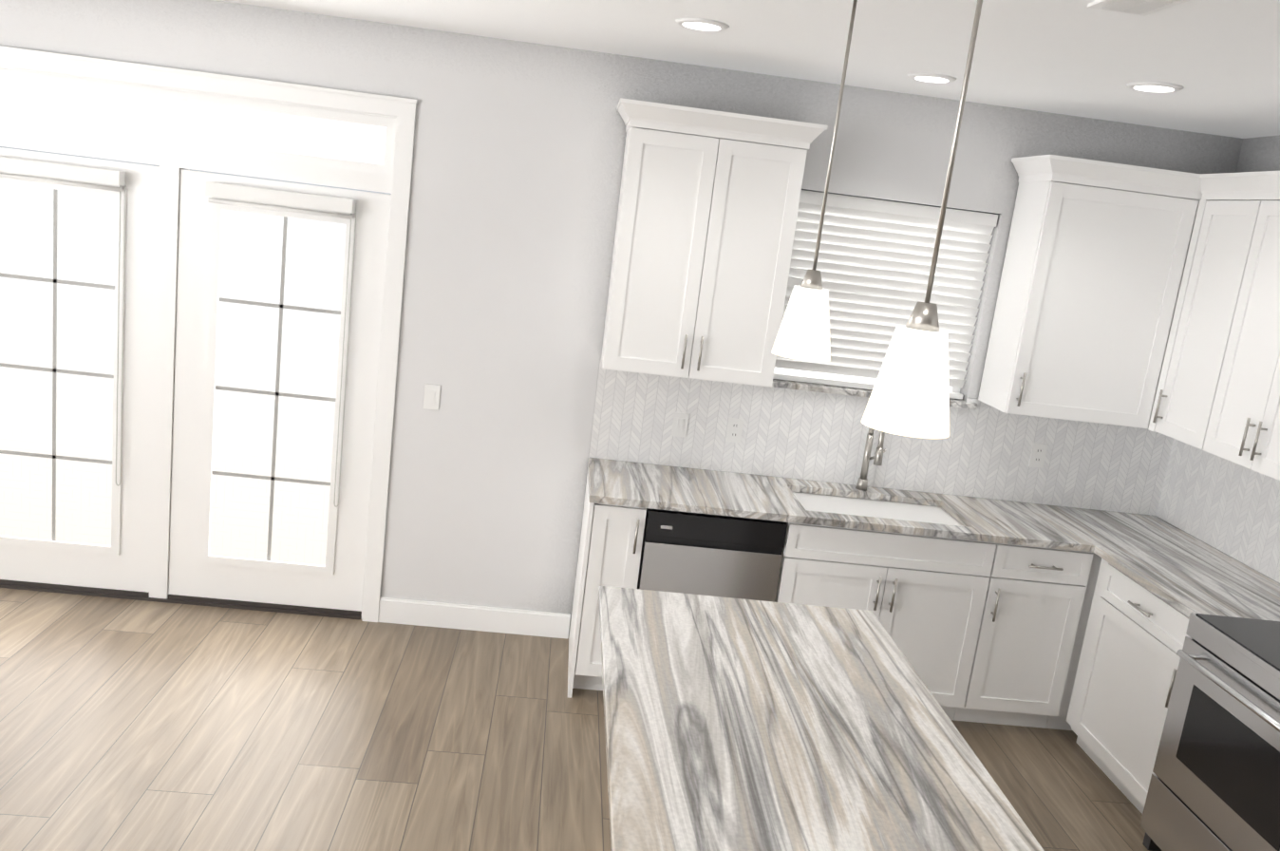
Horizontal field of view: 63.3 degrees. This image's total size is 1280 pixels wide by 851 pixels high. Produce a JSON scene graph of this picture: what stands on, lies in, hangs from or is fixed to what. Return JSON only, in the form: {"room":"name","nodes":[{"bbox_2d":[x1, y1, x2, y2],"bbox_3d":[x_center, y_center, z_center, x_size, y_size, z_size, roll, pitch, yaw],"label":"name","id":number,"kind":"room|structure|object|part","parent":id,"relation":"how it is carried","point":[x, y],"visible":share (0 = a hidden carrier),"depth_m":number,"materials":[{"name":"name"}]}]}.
{"room":"kitchen","nodes":[
{"label":"kitchen","id":0,"kind":"room"},
{"bbox_2d":[0,587,1152,850],"bbox_3d":[-2.486,1.633,1.223,10.700,0.080,7.900,6,12,-5],"label":"floor","id":1,"kind":"structure","parent":0,"point":[129,724],"depth_m":3.99,"materials":[{"name":"brown wood"}]},
{"bbox_2d":[637,508,787,602],"bbox_3d":[0.261,0.747,4.752,0.596,0.872,0.615,6,12,-5],"label":"dishwasher","id":2,"kind":"object","parent":1,"relation":"on","point":[709,555],"visible":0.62,"depth_m":4.40,"materials":[{"name":"silver metal"}]},
{"bbox_2d":[598,585,1044,850],"bbox_3d":[0.319,1.191,2.533,0.910,0.920,1.815,6,12,-5],"label":"kitchen island","id":3,"kind":"object","parent":1,"relation":"on","point":[731,724],"visible":1,"depth_m":2.45,"materials":[{"name":"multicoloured stone"}]},
{"bbox_2d":[567,427,1234,730],"bbox_3d":[1.143,0.627,4.768,2.824,1.309,0.656,6,12,-5],"label":"base cabinet","id":4,"kind":"object","parent":1,"relation":"on","point":[980,608],"visible":0.77,"depth_m":4.53,"materials":[{"name":"white wood"}]},
{"bbox_2d":[587,456,1234,566],"bbox_3d":[1.172,0.383,4.724,2.824,0.032,0.643,6,12,-5],"label":"countertop","id":5,"kind":"structure","parent":4,"relation":"on","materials":[{"name":"stone"}]},
{"bbox_2d":[855,427,886,490],"bbox_3d":[1.111,0.134,4.843,0.107,0.389,0.223,6,12,-5],"label":"faucet","id":6,"kind":"object","parent":5,"relation":"on","point":[862,481],"depth_m":4.91,"materials":[{"name":"grey metal"}]},
{"bbox_2d":[1066,545,1279,813],"bbox_3d":[2.343,1.472,2.377,0.656,0.920,4.526,6,12,-5],"label":"base cabinet","id":7,"kind":"object","parent":1,"relation":"on","point":[1144,604],"visible":0.6,"depth_m":4.16,"materials":[{"name":"white wood"}]},
{"bbox_2d":[1139,612,1279,850],"bbox_3d":[2.243,1.095,3.424,0.702,1.205,0.776,6,12,-5],"label":"range","id":8,"kind":"object","parent":1,"relation":"on","point":[1214,783],"visible":1,"depth_m":3.50,"materials":[{"name":"silver metal"}]},
{"bbox_2d":[0,0,1242,635],"bbox_3d":[-2.540,-0.551,4.720,10.700,2.740,0.150,6,12,-5],"label":"wall","id":9,"kind":"structure","parent":0,"point":[517,169],"depth_m":4.71,"materials":[{"name":"paint"}]},
{"bbox_2d":[0,65,396,619],"bbox_3d":[-2.157,-0.336,4.778,1.982,2.390,0.141,6,12,-5],"label":"patio door","id":10,"kind":"structure","parent":9,"relation":"in","point":[280,298],"depth_m":4.72,"materials":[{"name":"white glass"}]},
{"bbox_3d":[-2.668,-0.252,4.738,0.555,1.630,0.011,6,12,-5],"label":"glass","id":11,"kind":"part","parent":10,"relation":"part of","materials":[{"name":"glass"}]},
{"bbox_2d":[0,147,159,592],"bbox_3d":[-2.670,-0.213,4.709,0.898,1.988,0.120,6,12,-5],"label":"patio door","id":12,"kind":"structure","parent":10,"relation":"attached to","point":[122,561],"depth_m":4.74,"materials":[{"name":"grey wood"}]},
{"bbox_3d":[-2.033,-1.340,4.564,1.822,0.163,0.006,6,12,-5],"label":"transom glass","id":13,"kind":"part","parent":10,"relation":"part of","materials":[{"name":"glass"}]},
{"bbox_3d":[-1.682,-0.147,4.818,0.555,1.630,0.011,6,12,-5],"label":"glass","id":14,"kind":"part","parent":10,"relation":"part of","materials":[{"name":"glass"}]},
{"bbox_2d":[168,169,391,611],"bbox_3d":[-1.684,-0.109,4.789,0.913,1.988,0.120,6,12,-5],"label":"patio door","id":15,"kind":"structure","parent":10,"relation":"attached to","point":[198,570],"depth_m":4.79,"materials":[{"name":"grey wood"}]},
{"bbox_2d":[0,45,417,621],"bbox_3d":[-2.149,-0.344,4.698,2.082,2.440,0.024,6,12,-5],"label":"door frame","id":16,"kind":"structure","parent":9,"relation":"attached to","point":[403,110],"depth_m":4.56,"materials":[{"name":"white wood"}]},
{"bbox_2d":[422,383,440,410],"bbox_3d":[-0.966,-0.132,4.820,0.072,0.116,0.011,6,12,-5],"label":"light switch","id":17,"kind":"object","parent":9,"relation":"attached to","point":[431,398],"visible":1,"depth_m":4.82,"materials":[{"name":"white plastic"}]},
{"bbox_2d":[378,596,570,639],"bbox_3d":[-0.802,0.937,5.059,0.921,0.125,0.014,6,12,-5],"label":"baseboard","id":18,"kind":"structure","parent":9,"relation":"attached to","point":[464,616],"depth_m":5.03,"materials":[{"name":"white wood"}]},
{"bbox_2d":[601,116,813,387],"bbox_3d":[0.262,-0.747,4.581,0.748,1.047,0.340,6,12,-5],"label":"upper cabinet","id":19,"kind":"object","parent":9,"relation":"attached to","point":[706,220],"depth_m":4.42,"materials":[{"name":"white wood"}]},
{"bbox_2d":[588,357,1173,515],"bbox_3d":[1.190,0.066,4.992,2.831,0.480,0.006,6,12,-5],"label":"wall tiles","id":20,"kind":"structure","parent":9,"relation":"attached to","point":[983,450],"depth_m":4.99,"materials":[{"name":"grey tile"}]},
{"bbox_2d":[671,412,689,437],"bbox_3d":[0.189,-0.003,4.908,0.072,0.116,0.011,6,12,-5],"label":"light switch","id":21,"kind":"object","parent":20,"relation":"attached to","point":[680,422],"visible":1,"depth_m":4.91,"materials":[{"name":"white plastic"}]},
{"bbox_2d":[725,417,743,443],"bbox_3d":[0.449,0.024,4.931,0.072,0.116,0.009,6,12,-5],"label":"outlet","id":22,"kind":"object","parent":20,"relation":"attached to","point":[734,430],"visible":1,"depth_m":4.93,"materials":[{"name":"white plastic"}]},
{"bbox_2d":[1028,443,1047,468],"bbox_3d":[1.933,0.146,5.044,0.072,0.116,0.009,6,12,-5],"label":"outlet","id":23,"kind":"object","parent":20,"relation":"attached to","point":[1038,455],"visible":1,"depth_m":5.04,"materials":[{"name":"white plastic"}]},
{"bbox_2d":[771,189,997,409],"bbox_3d":[1.132,-0.593,4.901,1.050,0.912,0.170,6,12,-5],"label":"window blind","id":24,"kind":"object","parent":9,"relation":"attached to","point":[875,258],"visible":0.56,"depth_m":4.88,"materials":[{"name":"plastic"}]},
{"bbox_2d":[978,169,1201,428],"bbox_3d":[2.017,-0.562,4.724,0.663,1.047,0.340,6,12,-5],"label":"upper cabinet","id":25,"kind":"object","parent":9,"relation":"attached to","point":[1138,297],"depth_m":4.57,"materials":[{"name":"white wood"}]},
{"bbox_2d":[216,0,1279,138],"bbox_3d":[-2.150,-1.108,0.653,10.700,0.080,7.900,6,12,-5],"label":"ceiling","id":26,"kind":"structure","parent":0,"point":[1218,61],"depth_m":3.63,"materials":[{"name":"paint"}]},
{"bbox_2d":[675,17,729,31],"bbox_3d":[0.213,-1.380,3.582,0.190,0.011,0.190,6,12,-5],"label":"recessed light","id":27,"kind":"object","parent":26,"relation":"in","point":[702,24],"visible":1,"depth_m":3.54,"materials":[{"name":"white plastic"}]},
{"bbox_2d":[771,0,857,361],"bbox_3d":[0.470,-0.646,2.566,0.152,0.965,0.152,6,12,-5],"label":"pendant light","id":28,"kind":"object","parent":26,"relation":"hanging from","point":[803,332],"visible":1,"depth_m":2.59,"materials":[{"name":"white glass"}]},
{"bbox_3d":[0.423,-0.263,2.646,0.152,0.176,0.152,6,12,-5],"label":"lamp shade","id":29,"kind":"part","parent":28,"relation":"part of","materials":[{"name":"white glass"}]},
{"bbox_2d":[861,0,982,438],"bbox_3d":[0.520,-0.464,1.717,0.152,0.965,0.152,6,12,-5],"label":"pendant light","id":30,"kind":"object","parent":26,"relation":"hanging from","point":[910,397],"visible":1,"depth_m":1.75,"materials":[{"name":"white glass"}]},
{"bbox_3d":[0.473,-0.080,1.797,0.152,0.176,0.152,6,12,-5],"label":"lamp shade","id":31,"kind":"part","parent":30,"relation":"part of","materials":[{"name":"white glass"}]},
{"bbox_2d":[907,73,956,83],"bbox_3d":[1.157,-1.376,4.120,0.190,0.011,0.190,6,12,-5],"label":"recessed light","id":32,"kind":"object","parent":26,"relation":"in","point":[932,78],"visible":1,"depth_m":4.08,"materials":[{"name":"white plastic"}]},
{"bbox_2d":[1087,0,1190,16],"bbox_3d":[1.233,-1.026,2.488,0.155,0.013,0.370,6,12,-5],"label":"ceiling vent","id":33,"kind":"object","parent":26,"relation":"in","point":[1143,8],"visible":1,"depth_m":2.58,"materials":[{"name":"white metal"}]},
{"bbox_2d":[1126,81,1184,92],"bbox_3d":[1.839,-1.208,3.714,0.190,0.011,0.190,6,12,-5],"label":"recessed light","id":34,"kind":"object","parent":26,"relation":"in","point":[1153,86],"visible":1,"depth_m":3.68,"materials":[{"name":"white plastic"}]},
{"bbox_2d":[1156,134,1279,583],"bbox_3d":[2.912,0.831,1.291,0.157,2.740,7.750,6,12,-5],"label":"wall","id":35,"kind":"structure","parent":0,"point":[1230,508],"depth_m":4.64,"materials":[{"name":"tile"}]},
{"bbox_2d":[1148,188,1273,451],"bbox_3d":[2.539,-0.423,4.366,0.342,1.047,0.473,6,12,-5],"label":"upper cabinet","id":36,"kind":"object","parent":35,"relation":"attached to","point":[1226,233],"depth_m":4.35,"materials":[{"name":"white wood"}]},
{"bbox_2d":[1208,188,1279,480],"bbox_3d":[2.566,-0.326,3.916,0.340,1.047,0.697,6,12,-5],"label":"upper cabinet","id":37,"kind":"object","parent":35,"relation":"attached to","point":[1247,434],"depth_m":4.01,"materials":[{"name":"white wood"}]}
]}

